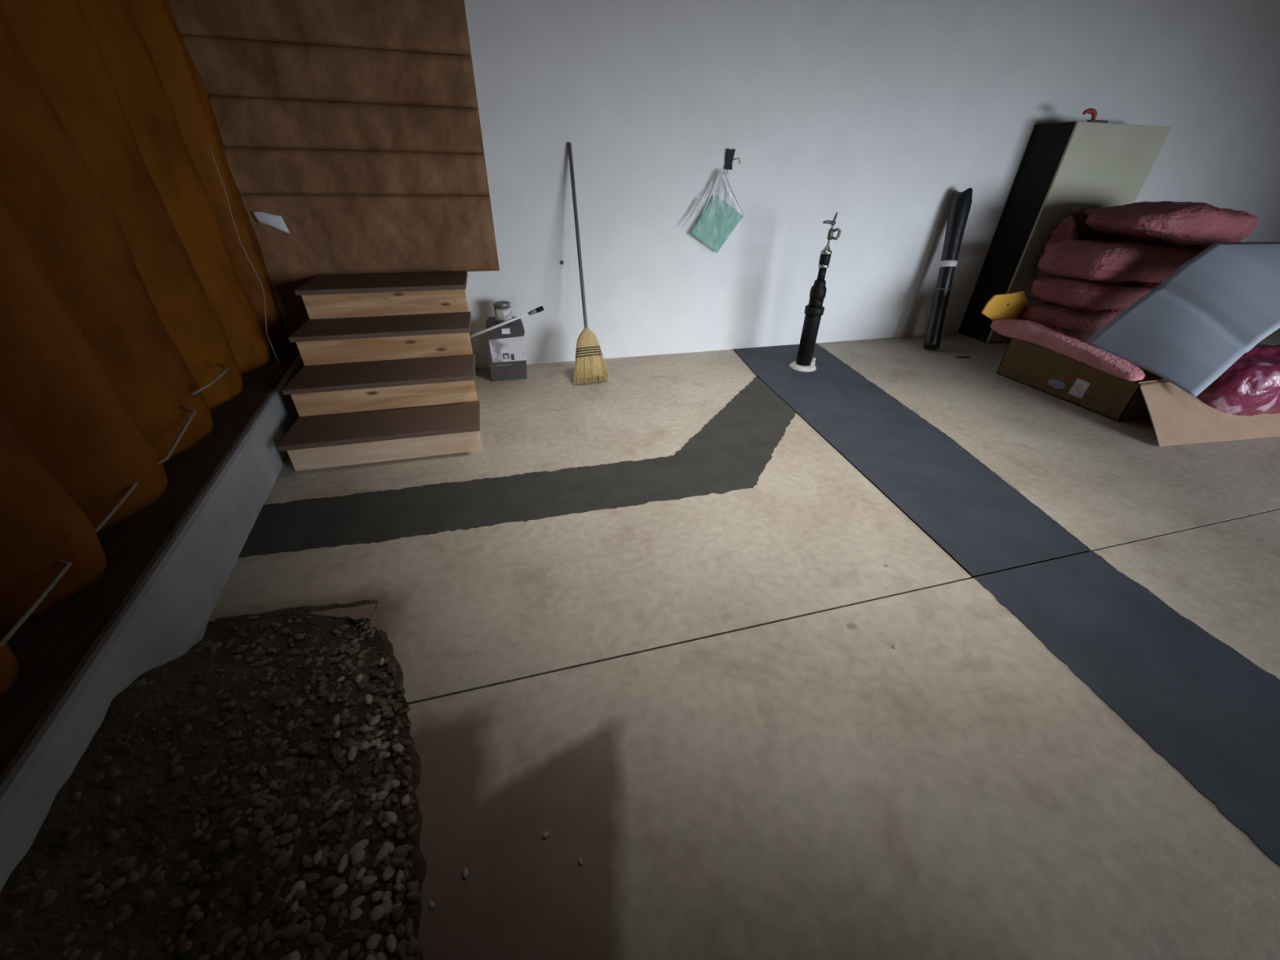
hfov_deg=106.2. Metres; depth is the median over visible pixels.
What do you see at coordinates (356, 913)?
gravel stone
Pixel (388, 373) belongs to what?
wooden stairs
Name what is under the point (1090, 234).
pink batt
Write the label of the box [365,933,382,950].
gravel stone
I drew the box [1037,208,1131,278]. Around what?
pink batt
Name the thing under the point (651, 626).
floor
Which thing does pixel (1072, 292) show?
pink batt
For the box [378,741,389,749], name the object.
gravel stone
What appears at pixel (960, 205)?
roll
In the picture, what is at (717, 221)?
pad
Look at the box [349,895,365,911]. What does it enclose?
gravel stone
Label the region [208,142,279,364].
cord
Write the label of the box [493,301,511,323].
tin
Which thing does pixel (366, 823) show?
gravel stone
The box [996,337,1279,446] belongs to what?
cardboard box
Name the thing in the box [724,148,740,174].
clip
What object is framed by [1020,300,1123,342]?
pink batt
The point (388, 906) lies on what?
gravel stone
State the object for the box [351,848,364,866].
gravel stone
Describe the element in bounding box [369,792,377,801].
gravel stone
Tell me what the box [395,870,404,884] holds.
gravel stone
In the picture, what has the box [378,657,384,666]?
gravel stone
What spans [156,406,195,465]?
cable
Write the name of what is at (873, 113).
wall
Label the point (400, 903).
gravel stone
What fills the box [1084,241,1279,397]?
sheet
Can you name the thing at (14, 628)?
cable
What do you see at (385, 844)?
gravel stone
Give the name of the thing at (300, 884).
gravel stone
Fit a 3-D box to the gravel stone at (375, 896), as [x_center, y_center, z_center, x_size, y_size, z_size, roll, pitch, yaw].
[-0.562,0.893,1.031,0.027,0.013,0.019,-8,34,-14]
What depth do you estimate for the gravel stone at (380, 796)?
1.19 m
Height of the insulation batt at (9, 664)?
2.991 m
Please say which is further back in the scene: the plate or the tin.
the plate
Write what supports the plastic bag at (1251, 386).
in the cardboard box
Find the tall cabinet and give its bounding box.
[957,121,1171,342]
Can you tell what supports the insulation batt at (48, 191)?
on the ledge at (51, 649)
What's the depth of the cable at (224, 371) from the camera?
2.12 m
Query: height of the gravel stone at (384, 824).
0.010 m
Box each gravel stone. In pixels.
[282,888,296,902]
[285,951,300,959]
[290,880,306,891]
[290,900,298,913]
[312,849,322,864]
[331,799,343,813]
[331,883,348,898]
[332,713,340,724]
[333,730,340,738]
[335,675,345,683]
[337,853,348,874]
[346,746,356,762]
[348,839,368,857]
[348,906,362,921]
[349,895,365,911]
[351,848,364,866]
[354,674,363,684]
[355,866,366,880]
[359,724,373,733]
[359,741,369,749]
[360,875,377,886]
[364,693,373,704]
[364,820,372,826]
[364,954,373,959]
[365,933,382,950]
[368,714,381,727]
[368,739,376,747]
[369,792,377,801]
[369,904,384,921]
[371,890,383,902]
[374,730,383,737]
[374,737,382,748]
[374,842,393,862]
[375,790,389,800]
[375,951,387,959]
[377,751,386,759]
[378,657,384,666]
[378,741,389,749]
[379,841,391,848]
[379,899,393,916]
[381,821,390,827]
[381,864,395,881]
[381,890,391,903]
[382,751,391,758]
[382,783,393,791]
[384,811,397,823]
[386,933,397,953]
[388,843,394,853]
[389,779,399,788]
[391,743,404,754]
[391,901,401,912]
[392,728,399,735]
[393,883,404,891]
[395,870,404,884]
[400,794,410,805]
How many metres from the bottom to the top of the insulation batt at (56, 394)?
2.991 m
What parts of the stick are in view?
handle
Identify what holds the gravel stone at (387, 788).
on the gravel bed at (405, 948)
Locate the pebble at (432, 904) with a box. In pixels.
[427,901,435,908]
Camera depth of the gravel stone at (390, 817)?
1.14 m
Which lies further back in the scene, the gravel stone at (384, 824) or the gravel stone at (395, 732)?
the gravel stone at (395, 732)
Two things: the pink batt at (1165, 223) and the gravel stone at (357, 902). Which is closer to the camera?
the gravel stone at (357, 902)
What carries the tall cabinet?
on the floor
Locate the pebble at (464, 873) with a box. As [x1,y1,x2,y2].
[462,867,468,877]
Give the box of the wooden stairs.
[276,271,482,471]
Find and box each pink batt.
[990,319,1145,381]
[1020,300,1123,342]
[1030,275,1161,310]
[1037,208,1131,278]
[1037,238,1209,283]
[1065,208,1102,240]
[1084,200,1257,246]
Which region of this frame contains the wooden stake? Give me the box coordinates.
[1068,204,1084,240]
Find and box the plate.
[981,290,1027,320]
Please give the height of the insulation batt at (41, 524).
2.991 m
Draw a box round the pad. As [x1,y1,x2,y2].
[689,195,742,253]
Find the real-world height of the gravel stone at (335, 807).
0.013 m
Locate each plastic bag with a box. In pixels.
[682,168,744,226]
[1196,344,1279,416]
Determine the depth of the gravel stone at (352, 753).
1.26 m
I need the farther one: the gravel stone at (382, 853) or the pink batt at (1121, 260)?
the pink batt at (1121, 260)
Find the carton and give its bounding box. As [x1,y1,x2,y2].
[485,316,527,381]
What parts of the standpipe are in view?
tap handle, tap stem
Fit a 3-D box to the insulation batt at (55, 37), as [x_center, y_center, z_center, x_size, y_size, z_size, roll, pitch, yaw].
[-2.116,-1.696,1.674,0.216,2.991,0.510,-8,34,-14]
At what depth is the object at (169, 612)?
1.42 m
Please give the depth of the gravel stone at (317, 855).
1.07 m
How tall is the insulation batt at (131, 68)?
2.991 m
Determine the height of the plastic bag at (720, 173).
0.558 m
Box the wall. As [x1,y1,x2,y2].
[464,0,1279,368]
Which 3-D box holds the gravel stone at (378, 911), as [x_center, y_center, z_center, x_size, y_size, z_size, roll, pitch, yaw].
[-0.547,0.907,1.009,0.034,0.018,0.026,-8,34,-14]
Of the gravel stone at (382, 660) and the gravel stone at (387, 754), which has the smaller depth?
the gravel stone at (387, 754)
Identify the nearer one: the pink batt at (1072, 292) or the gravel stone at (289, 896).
the gravel stone at (289, 896)
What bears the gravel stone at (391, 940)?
on the gravel bed at (405, 948)
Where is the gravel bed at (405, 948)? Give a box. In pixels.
[0,615,419,959]
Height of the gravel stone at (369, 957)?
0.018 m
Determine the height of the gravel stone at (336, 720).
0.017 m
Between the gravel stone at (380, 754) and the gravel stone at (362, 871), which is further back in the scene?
the gravel stone at (380, 754)
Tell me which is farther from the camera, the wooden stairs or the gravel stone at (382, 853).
the wooden stairs
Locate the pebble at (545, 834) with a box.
[542,831,548,838]
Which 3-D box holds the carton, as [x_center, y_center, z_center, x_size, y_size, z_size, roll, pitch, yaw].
[-0.968,-0.956,3.497,0.272,0.392,0.247,-8,34,-14]
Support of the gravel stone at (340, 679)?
on the gravel bed at (405, 948)
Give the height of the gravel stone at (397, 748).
0.017 m
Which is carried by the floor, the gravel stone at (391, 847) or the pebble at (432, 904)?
the pebble at (432, 904)
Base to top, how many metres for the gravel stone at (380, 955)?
0.018 m
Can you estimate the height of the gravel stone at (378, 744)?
0.014 m
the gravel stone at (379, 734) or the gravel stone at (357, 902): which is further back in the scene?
the gravel stone at (379, 734)
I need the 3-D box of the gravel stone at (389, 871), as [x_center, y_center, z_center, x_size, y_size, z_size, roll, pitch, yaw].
[-0.555,0.869,1.065,0.026,0.016,0.030,25,40,32]
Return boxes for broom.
[567,142,611,385]
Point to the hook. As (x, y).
(1093, 112)
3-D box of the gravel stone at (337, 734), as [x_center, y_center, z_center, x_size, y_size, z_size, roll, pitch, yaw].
[-0.828,0.696,1.314,0.015,0.011,0.020,-8,34,-14]
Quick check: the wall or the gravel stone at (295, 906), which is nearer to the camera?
the gravel stone at (295, 906)
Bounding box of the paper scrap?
[251,211,289,233]
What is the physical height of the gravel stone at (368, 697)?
0.017 m
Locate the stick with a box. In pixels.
[469,306,544,337]
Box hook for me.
[1082,107,1107,123]
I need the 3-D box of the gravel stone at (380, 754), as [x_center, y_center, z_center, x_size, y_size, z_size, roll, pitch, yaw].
[-0.682,0.731,1.277,0.024,0.014,0.022,9,34,13]
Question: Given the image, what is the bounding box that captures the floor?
[207,328,1279,959]
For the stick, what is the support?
on the carton
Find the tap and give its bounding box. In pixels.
[826,227,841,239]
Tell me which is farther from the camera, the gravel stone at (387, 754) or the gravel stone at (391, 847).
the gravel stone at (387, 754)
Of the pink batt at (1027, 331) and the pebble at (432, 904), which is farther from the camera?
the pink batt at (1027, 331)
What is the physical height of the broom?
1.444 m
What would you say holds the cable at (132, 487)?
attached to the insulation batt at (56, 394)
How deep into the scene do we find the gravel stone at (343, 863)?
1.06 m
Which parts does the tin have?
lid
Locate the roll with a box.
[923,187,973,348]
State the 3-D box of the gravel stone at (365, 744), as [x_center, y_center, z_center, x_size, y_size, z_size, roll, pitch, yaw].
[-0.738,0.713,1.290,0.026,0.017,0.024,-8,34,-14]
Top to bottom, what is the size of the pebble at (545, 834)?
0.010 m
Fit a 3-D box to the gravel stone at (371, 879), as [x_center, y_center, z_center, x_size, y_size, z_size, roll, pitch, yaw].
[-0.594,0.878,1.055,0.036,0.017,0.022,-8,34,-14]
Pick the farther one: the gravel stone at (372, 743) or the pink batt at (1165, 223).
the pink batt at (1165, 223)
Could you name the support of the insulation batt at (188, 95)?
on the ledge at (51, 649)
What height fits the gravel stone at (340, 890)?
0.016 m
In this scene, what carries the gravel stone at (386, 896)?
on the gravel bed at (405, 948)
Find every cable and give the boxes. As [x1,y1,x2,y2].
[0,559,72,646]
[94,481,138,532]
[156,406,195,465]
[191,363,230,395]
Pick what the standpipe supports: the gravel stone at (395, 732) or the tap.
the tap
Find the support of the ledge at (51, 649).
attached to the wall
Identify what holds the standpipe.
on the floor
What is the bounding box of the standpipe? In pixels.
[789,212,841,372]
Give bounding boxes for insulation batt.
[0,0,243,408]
[0,3,213,460]
[0,199,168,533]
[0,413,106,635]
[0,635,18,699]
[77,0,271,373]
[125,0,288,350]
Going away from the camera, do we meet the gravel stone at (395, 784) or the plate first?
the gravel stone at (395, 784)
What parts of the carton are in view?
label panel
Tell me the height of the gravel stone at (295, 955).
0.017 m
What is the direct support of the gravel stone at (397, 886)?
on the gravel bed at (405, 948)
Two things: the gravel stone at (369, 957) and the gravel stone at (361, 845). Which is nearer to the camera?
the gravel stone at (369, 957)
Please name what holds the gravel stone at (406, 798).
on the gravel bed at (405, 948)

